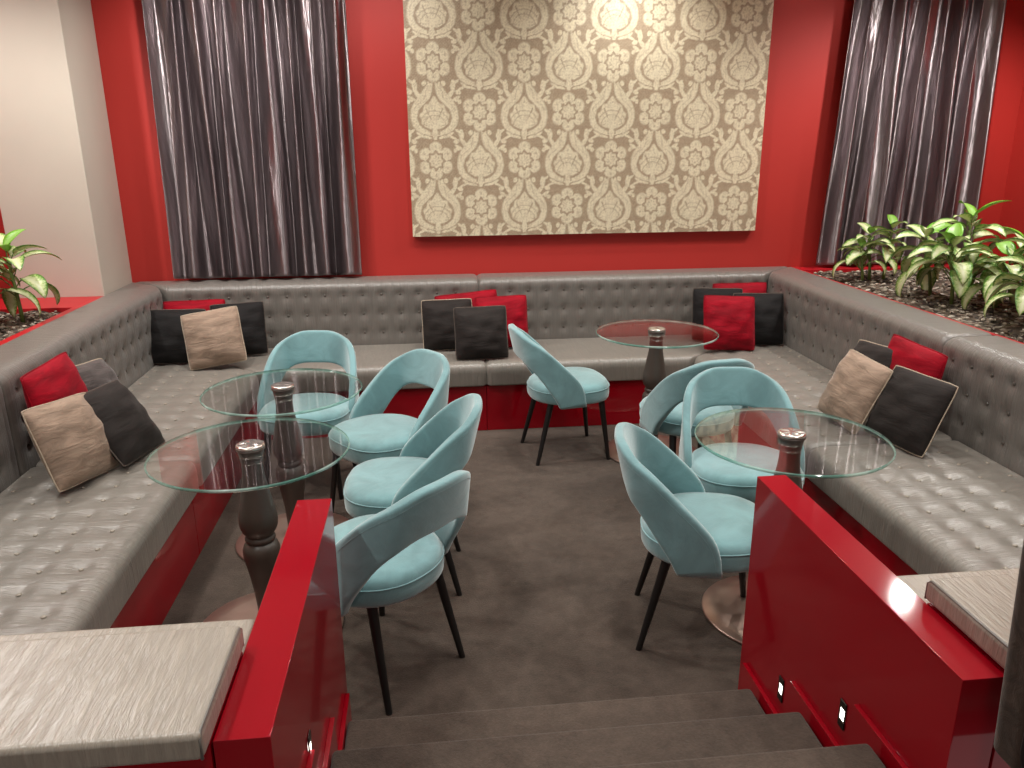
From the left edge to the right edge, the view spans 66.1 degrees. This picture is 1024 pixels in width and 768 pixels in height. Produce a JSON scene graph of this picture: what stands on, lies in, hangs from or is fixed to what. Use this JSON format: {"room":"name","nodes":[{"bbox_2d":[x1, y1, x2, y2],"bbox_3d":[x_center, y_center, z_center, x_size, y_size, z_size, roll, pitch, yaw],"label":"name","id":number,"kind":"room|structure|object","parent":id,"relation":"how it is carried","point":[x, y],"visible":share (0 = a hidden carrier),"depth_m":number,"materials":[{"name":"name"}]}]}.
{"room":"lounge bar","nodes":[
{"label":"lounge bar","id":0,"kind":"room"},
{"bbox_2d":[0,0,131,297],"bbox_3d":[-2.782,-1.592,4.724,0.506,2.080,0.489,-2,17,-6],"label":"column","id":1,"kind":"structure","parent":0,"point":[59,184],"depth_m":4.61,"materials":[{"name":"beige paint"}]},
{"bbox_2d":[162,423,754,720],"bbox_3d":[0.002,0.751,3.700,5.100,0.100,4.600,-2,17,-6],"label":"floor","id":2,"kind":"structure","parent":0,"point":[549,564],"depth_m":3.13,"materials":[{"name":"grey carpet"}]},
{"bbox_2d":[0,296,102,344],"bbox_3d":[-2.948,0.426,3.164,1.305,0.874,3.608,-2,17,-6],"label":"planter box","id":3,"kind":"object","parent":2,"relation":"on","point":[66,305],"visible":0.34,"depth_m":4.52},
{"bbox_2d":[0,310,61,340],"bbox_3d":[-2.948,0.074,2.884,1.240,0.032,3.240,-2,17,-6],"label":"soil bed","id":4,"kind":"object","parent":3,"relation":"in","point":[9,326],"visible":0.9,"depth_m":4.22,"materials":[{"name":"brown gravel"}]},
{"bbox_2d":[0,229,60,321],"bbox_3d":[-2.690,-0.540,4.087,0.562,0.496,0.518,-2,17,-6],"label":"leafy plant","id":5,"kind":"object","parent":4,"relation":"on","point":[10,296],"visible":1,"depth_m":4.12,"materials":[{"name":"green plant"}]},
{"bbox_2d":[0,386,199,635],"bbox_3d":[-1.745,0.605,2.536,0.940,0.883,1.790,-2,17,-6],"label":"bench","id":6,"kind":"object","parent":2,"relation":"on","point":[116,548],"visible":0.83,"depth_m":2.83,"materials":[{"name":"grey leather"}]},
{"bbox_2d":[21,392,118,491],"bbox_3d":[-1.765,0.226,3.162,0.192,0.341,0.362,3,17,12],"label":"throw cushion","id":7,"kind":"object","parent":6,"relation":"on","point":[71,442],"visible":0.95,"depth_m":3.08,"materials":[{"name":"beige fabric"}]},
{"bbox_2d":[0,619,254,767],"bbox_3d":[-1.419,0.938,1.497,1.812,0.850,0.440,-2,17,-6],"label":"table top","id":8,"kind":"object","parent":2,"relation":"on","point":[154,696],"visible":0.92,"depth_m":1.35,"materials":[{"name":"wood"}]},
{"bbox_2d":[0,282,261,552],"bbox_3d":[-1.955,0.043,4.380,0.940,0.883,2.268,-2,17,-6],"label":"bench","id":9,"kind":"object","parent":2,"relation":"on","point":[115,328],"visible":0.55,"depth_m":4.08,"materials":[{"name":"grey leather"}]},
{"bbox_2d":[20,352,87,407],"bbox_3d":[-1.938,0.112,3.399,0.172,0.423,0.434,-3,17,-9],"label":"throw cushion","id":10,"kind":"object","parent":9,"relation":"on","point":[58,378],"visible":0.42,"depth_m":3.29,"materials":[{"name":"red fabric"}]},
{"bbox_2d":[75,358,118,390],"bbox_3d":[-1.951,0.057,3.725,0.198,0.338,0.360,1,17,5],"label":"throw cushion","id":11,"kind":"object","parent":9,"relation":"on","point":[95,373],"visible":0.31,"depth_m":3.68,"materials":[{"name":"grey fabric"}]},
{"bbox_2d":[84,380,164,466],"bbox_3d":[-1.701,0.164,3.415,0.228,0.310,0.366,1,17,4],"label":"throw cushion","id":12,"kind":"object","parent":9,"relation":"on","point":[130,433],"visible":0.85,"depth_m":3.35,"materials":[{"name":"grey fabric"}]},
{"bbox_2d":[36,363,258,485],"bbox_3d":[-1.818,0.120,4.346,0.680,0.150,1.950,-2,17,-6],"label":"seat cushion","id":13,"kind":"object","parent":9,"relation":"on","point":[170,394],"depth_m":4.17,"materials":[{"name":"grey leather"}]},
{"bbox_2d":[150,309,205,363],"bbox_3d":[-2.078,-0.297,4.900,0.342,0.330,0.174,-2,17,-6],"label":"throw cushion","id":14,"kind":"object","parent":9,"relation":"on","point":[168,346],"visible":0.64,"depth_m":4.84,"materials":[{"name":"black fabric"}]},
{"bbox_2d":[180,306,246,370],"bbox_3d":[-1.812,-0.279,4.776,0.379,0.364,0.188,-3,17,-10],"label":"throw cushion","id":15,"kind":"object","parent":9,"relation":"on","point":[212,338],"visible":1,"depth_m":4.73,"materials":[{"name":"beige fabric"}]},
{"bbox_2d":[144,417,349,625],"bbox_3d":[-0.916,0.567,2.866,0.684,0.753,0.684,2,17,9],"label":"pedestal table","id":16,"kind":"object","parent":2,"relation":"on","point":[258,516],"visible":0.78,"depth_m":2.81,"materials":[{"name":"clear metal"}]},
{"bbox_2d":[199,368,361,560],"bbox_3d":[-1.001,0.360,3.545,0.684,0.753,0.684,-9,19,-25],"label":"pedestal table","id":17,"kind":"object","parent":2,"relation":"on","point":[288,444],"visible":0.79,"depth_m":3.49,"materials":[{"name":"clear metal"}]},
{"bbox_2d":[213,499,351,767],"bbox_3d":[-0.498,0.841,1.892,0.109,0.792,0.944,-2,17,-6],"label":"wall","id":18,"kind":"structure","parent":2,"relation":"on","point":[290,679],"depth_m":1.70,"materials":[{"name":"red paint"}]},
{"bbox_2d":[307,729,312,752],"bbox_3d":[-0.437,0.789,1.705,0.004,0.074,0.028,-2,17,-6],"label":"step light","id":19,"kind":"object","parent":18,"relation":"attached to","point":[309,738],"visible":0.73,"depth_m":1.70,"materials":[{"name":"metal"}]},
{"bbox_2d":[257,330,358,499],"bbox_3d":[-1.077,0.151,4.193,0.518,0.774,0.568,0,17,1],"label":"dining chair","id":20,"kind":"object","parent":2,"relation":"on","point":[306,346],"visible":0.76,"depth_m":4.20,"materials":[{"name":"teal fabric"}]},
{"bbox_2d":[137,274,486,439],"bbox_3d":[-1.349,-0.193,5.138,2.308,0.883,0.816,-2,17,-6],"label":"bench","id":21,"kind":"object","parent":2,"relation":"on","point":[381,316],"visible":0.47,"depth_m":5.22,"materials":[{"name":"grey leather"}]},
{"bbox_2d":[163,299,224,310],"bbox_3d":[-2.051,-0.371,5.110,0.399,0.348,0.159,-1,17,-1],"label":"throw cushion","id":22,"kind":"object","parent":21,"relation":"on","point":[191,304],"visible":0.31,"depth_m":5.06,"materials":[{"name":"red fabric"}]},
{"bbox_2d":[210,301,267,354],"bbox_3d":[-1.752,-0.351,5.048,0.356,0.343,0.166,-1,17,-3],"label":"throw cushion","id":23,"kind":"object","parent":21,"relation":"on","point":[251,314],"visible":0.53,"depth_m":5.01,"materials":[{"name":"black fabric"}]},
{"bbox_2d":[225,343,486,392],"bbox_3d":[-1.209,-0.102,5.063,2.053,0.148,0.590,-2,17,-6],"label":"seat cushion","id":24,"kind":"object","parent":21,"relation":"on","point":[371,358],"depth_m":4.87,"materials":[{"name":"grey leather"}]},
{"bbox_2d":[421,298,471,350],"bbox_3d":[-0.422,-0.389,5.164,0.342,0.330,0.168,-1,17,-3],"label":"throw cushion","id":25,"kind":"object","parent":21,"relation":"on","point":[437,315],"visible":0.7,"depth_m":5.11,"materials":[{"name":"grey fabric"}]},
{"bbox_2d":[434,289,496,306],"bbox_3d":[-0.294,-0.446,5.289,0.445,0.364,0.161,-1,17,-3],"label":"throw cushion","id":26,"kind":"object","parent":21,"relation":"on","point":[485,293],"visible":0.24,"depth_m":5.25,"materials":[{"name":"red fabric"}]},
{"bbox_2d":[453,305,508,359],"bbox_3d":[-0.194,-0.321,4.948,0.335,0.323,0.180,-3,17,-9],"label":"throw cushion","id":27,"kind":"object","parent":21,"relation":"on","point":[481,331],"visible":1,"depth_m":4.90,"materials":[{"name":"grey fabric"}]},
{"bbox_2d":[328,349,449,512],"bbox_3d":[-0.585,0.260,3.825,0.568,0.774,0.518,-16,23,-42],"label":"dining chair","id":28,"kind":"object","parent":2,"relation":"on","point":[371,433],"visible":0.73,"depth_m":3.81,"materials":[{"name":"teal fabric"}]},
{"bbox_2d":[334,470,470,715],"bbox_3d":[-0.426,0.617,2.653,0.568,0.774,0.518,12,21,35],"label":"dining chair","id":29,"kind":"object","parent":2,"relation":"on","point":[390,556],"visible":0.81,"depth_m":2.46,"materials":[{"name":"teal fabric"}]},
{"bbox_2d":[343,393,481,595],"bbox_3d":[-0.400,0.437,3.241,0.568,0.774,0.518,-2,17,-4],"label":"dining chair","id":30,"kind":"object","parent":2,"relation":"on","point":[444,444],"visible":0.8,"depth_m":3.12,"materials":[{"name":"teal fabric"}]},
{"bbox_2d":[508,324,609,465],"bbox_3d":[0.268,0.028,4.566,0.568,0.774,0.518,-4,17,-13],"label":"dining chair","id":31,"kind":"object","parent":2,"relation":"on","point":[551,383],"visible":1,"depth_m":4.37,"materials":[{"name":"teal fabric"}]},
{"bbox_2d":[331,689,885,767],"bbox_3d":[0.174,1.000,1.890,1.213,0.480,0.896,-2,17,-6],"label":"staircase","id":32,"kind":"structure","parent":2,"relation":"on","point":[730,728],"depth_m":1.98,"materials":[{"name":"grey carpet"}]},
{"bbox_2d":[477,266,786,429],"bbox_3d":[0.938,-0.280,5.372,2.292,0.883,0.816,-2,17,-6],"label":"bench","id":33,"kind":"object","parent":2,"relation":"on","point":[565,310],"visible":0.64,"depth_m":5.39,"materials":[{"name":"grey leather"}]},
{"bbox_2d":[475,295,527,347],"bbox_3d":[-0.068,-0.410,5.200,0.358,0.343,0.169,0,17,2],"label":"throw cushion","id":34,"kind":"object","parent":33,"relation":"on","point":[516,305],"visible":0.45,"depth_m":5.16,"materials":[{"name":"red fabric"}]},
{"bbox_2d":[485,335,713,385],"bbox_3d":[0.819,-0.180,5.270,2.027,0.148,0.590,-2,17,-6],"label":"seat cushion","id":35,"kind":"object","parent":33,"relation":"on","point":[619,364],"depth_m":5.02,"materials":[{"name":"grey leather"}]},
{"bbox_2d":[691,288,742,339],"bbox_3d":[1.400,-0.477,5.365,0.355,0.356,0.166,0,17,0],"label":"throw cushion","id":36,"kind":"object","parent":33,"relation":"on","point":[698,294],"visible":0.43,"depth_m":5.32,"materials":[{"name":"black fabric"}]},
{"bbox_2d":[712,282,766,292],"bbox_3d":[1.582,-0.520,5.481,0.394,0.368,0.159,-1,17,-1],"label":"throw cushion","id":37,"kind":"object","parent":33,"relation":"on","point":[752,287],"visible":0.29,"depth_m":5.43,"materials":[{"name":"red fabric"}]},
{"bbox_2d":[596,319,718,462],"bbox_3d":[0.820,0.042,4.544,0.684,0.753,0.684,-2,17,-6],"label":"pedestal table","id":38,"kind":"object","parent":2,"relation":"on","point":[654,372],"visible":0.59,"depth_m":4.46,"materials":[{"name":"clear glass"}]},
{"bbox_2d":[614,422,754,650],"bbox_3d":[0.649,0.541,2.878,0.568,0.774,0.518,2,17,8],"label":"dining chair","id":39,"kind":"object","parent":2,"relation":"on","point":[695,531],"visible":0.88,"depth_m":2.70,"materials":[{"name":"teal fabric"}]},
{"bbox_2d":[639,358,754,453],"bbox_3d":[0.929,0.182,4.047,0.518,0.774,0.568,-5,18,-14],"label":"dining chair","id":40,"kind":"object","parent":2,"relation":"on","point":[661,410],"visible":0.55,"depth_m":3.89,"materials":[{"name":"teal fabric"}]},
{"bbox_2d":[679,367,804,502],"bbox_3d":[0.994,0.369,3.433,0.518,0.774,0.568,0,17,1],"label":"dining chair","id":41,"kind":"object","parent":2,"relation":"on","point":[716,386],"visible":0.67,"depth_m":3.47,"materials":[{"name":"teal fabric"}]},
{"bbox_2d":[694,407,895,644],"bbox_3d":[1.012,0.530,2.943,0.684,0.753,0.684,-12,21,-34],"label":"pedestal table","id":42,"kind":"object","parent":2,"relation":"on","point":[723,606],"visible":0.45,"depth_m":2.95,"materials":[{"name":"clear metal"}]},
{"bbox_2d":[694,267,991,472],"bbox_3d":[1.679,-0.080,4.700,0.980,0.883,2.372,-2,17,-6],"label":"bench","id":43,"kind":"object","parent":2,"relation":"on","point":[824,319],"visible":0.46,"depth_m":4.50,"materials":[{"name":"grey leather"}]},
{"bbox_2d":[703,295,754,350],"bbox_3d":[1.410,-0.397,5.105,0.372,0.355,0.178,-3,17,-9],"label":"throw cushion","id":44,"kind":"object","parent":43,"relation":"on","point":[732,317],"visible":0.97,"depth_m":5.05,"materials":[{"name":"red fabric"}]},
{"bbox_2d":[733,293,783,344],"bbox_3d":[1.643,-0.432,5.238,0.349,0.341,0.173,-1,17,-1],"label":"throw cushion","id":45,"kind":"object","parent":43,"relation":"on","point":[769,307],"visible":0.68,"depth_m":5.19,"materials":[{"name":"black fabric"}]},
{"bbox_2d":[694,345,951,472],"bbox_3d":[1.558,0.020,4.598,0.710,0.150,2.145,-2,17,-6],"label":"seat cushion","id":46,"kind":"object","parent":43,"relation":"on","point":[804,377],"depth_m":4.30,"materials":[{"name":"grey leather"}]},
{"bbox_2d":[817,349,892,434],"bbox_3d":[1.625,0.031,3.746,0.194,0.327,0.350,-3,17,-8],"label":"throw cushion","id":47,"kind":"object","parent":43,"relation":"on","point":[857,382],"visible":0.91,"depth_m":3.67,"materials":[{"name":"beige fabric"}]},
{"bbox_2d":[853,339,892,367],"bbox_3d":[1.783,-0.037,3.951,0.199,0.337,0.344,-6,18,-18],"label":"throw cushion","id":48,"kind":"object","parent":43,"relation":"on","point":[881,354],"visible":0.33,"depth_m":3.88,"materials":[{"name":"grey fabric"}]},
{"bbox_2d":[888,334,947,379],"bbox_3d":[1.886,-0.009,3.760,0.165,0.392,0.401,-5,18,-16],"label":"throw cushion","id":49,"kind":"object","parent":43,"relation":"on","point":[909,354],"visible":0.38,"depth_m":3.65,"materials":[{"name":"red fabric"}]},
{"bbox_2d":[738,475,1003,767],"bbox_3d":[0.826,0.790,2.027,0.103,0.792,0.944,-2,17,-6],"label":"wall","id":50,"kind":"structure","parent":2,"relation":"on","point":[824,615],"depth_m":1.86,"materials":[{"name":"red paint"}]},
{"bbox_2d":[777,675,784,702],"bbox_3d":[0.766,0.870,2.242,0.004,0.074,0.028,-2,17,-6],"label":"step light","id":51,"kind":"object","parent":50,"relation":"attached to","point":[781,681],"visible":1,"depth_m":2.24,"materials":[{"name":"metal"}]},
{"bbox_2d":[837,698,846,730],"bbox_3d":[0.798,0.799,1.901,0.004,0.074,0.028,-2,17,-6],"label":"step light","id":52,"kind":"object","parent":50,"relation":"attached to","point":[843,706],"visible":1,"depth_m":1.90,"materials":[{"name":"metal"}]},
{"bbox_2d":[793,263,1023,343],"bbox_3d":[3.050,0.126,4.013,1.585,0.874,4.098,-2,17,-6],"label":"planter box","id":53,"kind":"object","parent":2,"relation":"on","point":[812,269],"visible":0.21,"depth_m":5.66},
{"bbox_2d":[813,268,1023,342],"bbox_3d":[3.059,-0.256,3.830,1.550,0.032,3.930,-2,17,-6],"label":"soil bed","id":54,"kind":"object","parent":53,"relation":"in","point":[1004,320],"visible":0.42,"depth_m":4.59,"materials":[{"name":"brown gravel"}]},
{"bbox_2d":[832,214,912,280],"bbox_3d":[2.405,-0.901,5.222,0.555,0.422,0.339,-2,17,-6],"label":"leafy plant","id":55,"kind":"object","parent":54,"relation":"on","point":[858,255],"visible":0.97,"depth_m":5.19,"materials":[{"name":"green plant"}]},
{"bbox_2d":[891,200,1023,309],"bbox_3d":[2.629,-0.720,4.469,0.851,0.619,0.749,8,19,25],"label":"leafy plant","id":56,"kind":"object","parent":54,"relation":"on","point":[963,274],"visible":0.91,"depth_m":4.42,"materials":[{"name":"green plant"}]},
{"bbox_2d":[983,233,1023,318],"bbox_3d":[2.649,-0.528,3.933,0.441,0.469,0.853,16,23,42],"label":"leafy plant","id":57,"kind":"object","parent":54,"relation":"on","point":[1003,282],"visible":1,"depth_m":3.92,"materials":[{"name":"green plant"}]},
{"bbox_2d":[803,336,1023,575],"bbox_3d":[1.883,0.466,2.909,0.980,0.883,1.795,-2,17,-6],"label":"bench","id":58,"kind":"object","parent":2,"relation":"on","point":[959,506],"visible":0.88,"depth_m":3.19,"materials":[{"name":"grey leather"}]},
{"bbox_2d":[863,365,958,457],"bbox_3d":[1.756,0.115,3.483,0.196,0.319,0.347,-7,18,-20],"label":"throw cushion","id":59,"kind":"object","parent":58,"relation":"on","point":[911,408],"visible":0.93,"depth_m":3.41,"materials":[{"name":"grey fabric"}]},
{"bbox_2d":[806,440,1023,574],"bbox_3d":[1.760,0.562,2.819,0.710,0.150,1.595,-2,17,-6],"label":"seat cushion","id":60,"kind":"object","parent":58,"relation":"on","point":[959,506],"depth_m":3.02,"materials":[{"name":"grey leather"}]},
{"bbox_2d":[897,568,1018,767],"bbox_3d":[1.754,0.817,1.821,1.705,0.850,0.440,-2,17,-6],"label":"bench","id":61,"kind":"object","parent":2,"relation":"on","point":[979,605],"visible":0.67,"depth_m":1.62,"materials":[{"name":"red paint"}]},
{"bbox_2d":[926,573,1018,668],"bbox_3d":[1.758,0.455,1.643,1.705,0.053,0.310,-2,17,-6],"label":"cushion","id":62,"kind":"object","parent":61,"relation":"on","point":[980,608],"depth_m":1.60,"materials":[{"name":"grey wood"}]},
{"bbox_2d":[0,0,1023,298],"bbox_3d":[-0.128,-1.367,5.416,7.750,2.950,0.120,-2,17,-6],"label":"wall","id":63,"kind":"structure","parent":0,"point":[810,38],"depth_m":5.38,"materials":[{"name":"red paint"}]},
{"bbox_2d":[141,0,361,278],"bbox_3d":[-1.636,-1.672,5.006,1.228,2.008,0.126,-2,17,-6],"label":"curtain","id":64,"kind":"object","parent":63,"relation":"hanging from","point":[252,98],"visible":1,"depth_m":5.03,"materials":[{"name":"grey fabric"}]},
{"bbox_2d":[403,0,773,236],"bbox_3d":[0.520,-1.892,5.241,2.418,1.752,0.047,-2,17,-6],"label":"wall panel","id":65,"kind":"object","parent":63,"relation":"attached to","point":[526,117],"visible":1,"depth_m":5.24,"materials":[{"name":"beige fabric"}]},
{"bbox_2d":[815,0,1006,264],"bbox_3d":[2.765,-1.833,5.454,1.189,2.018,0.130,-2,17,-5],"label":"curtain","id":66,"kind":"object","parent":63,"relation":"hanging from","point":[919,79],"visible":0.92,"depth_m":5.46,"materials":[{"name":"grey fabric"}]},
{"bbox_2d":[994,81,1023,264],"bbox_3d":[4.088,-0.378,2.086,0.120,2.950,7.700,-2,17,-6],"label":"wall","id":67,"kind":"structure","parent":0,"point":[1012,212],"depth_m":5.65,"materials":[{"name":"red paint"}]},
{"bbox_3d":[0.418,1.244,-0.179,7.900,0.060,3.247,-2,17,-6],"label":"floor","id":68,"kind":"structure","parent":0,"visible":0},
{"bbox_2d":[994,540,1023,767],"bbox_3d":[1.090,0.427,1.009,0.579,0.800,0.595,-2,17,-6],"label":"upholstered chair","id":69,"kind":"object","parent":68,"relation":"on","point":[1009,733],"visible":1,"depth_m":1.26,"materials":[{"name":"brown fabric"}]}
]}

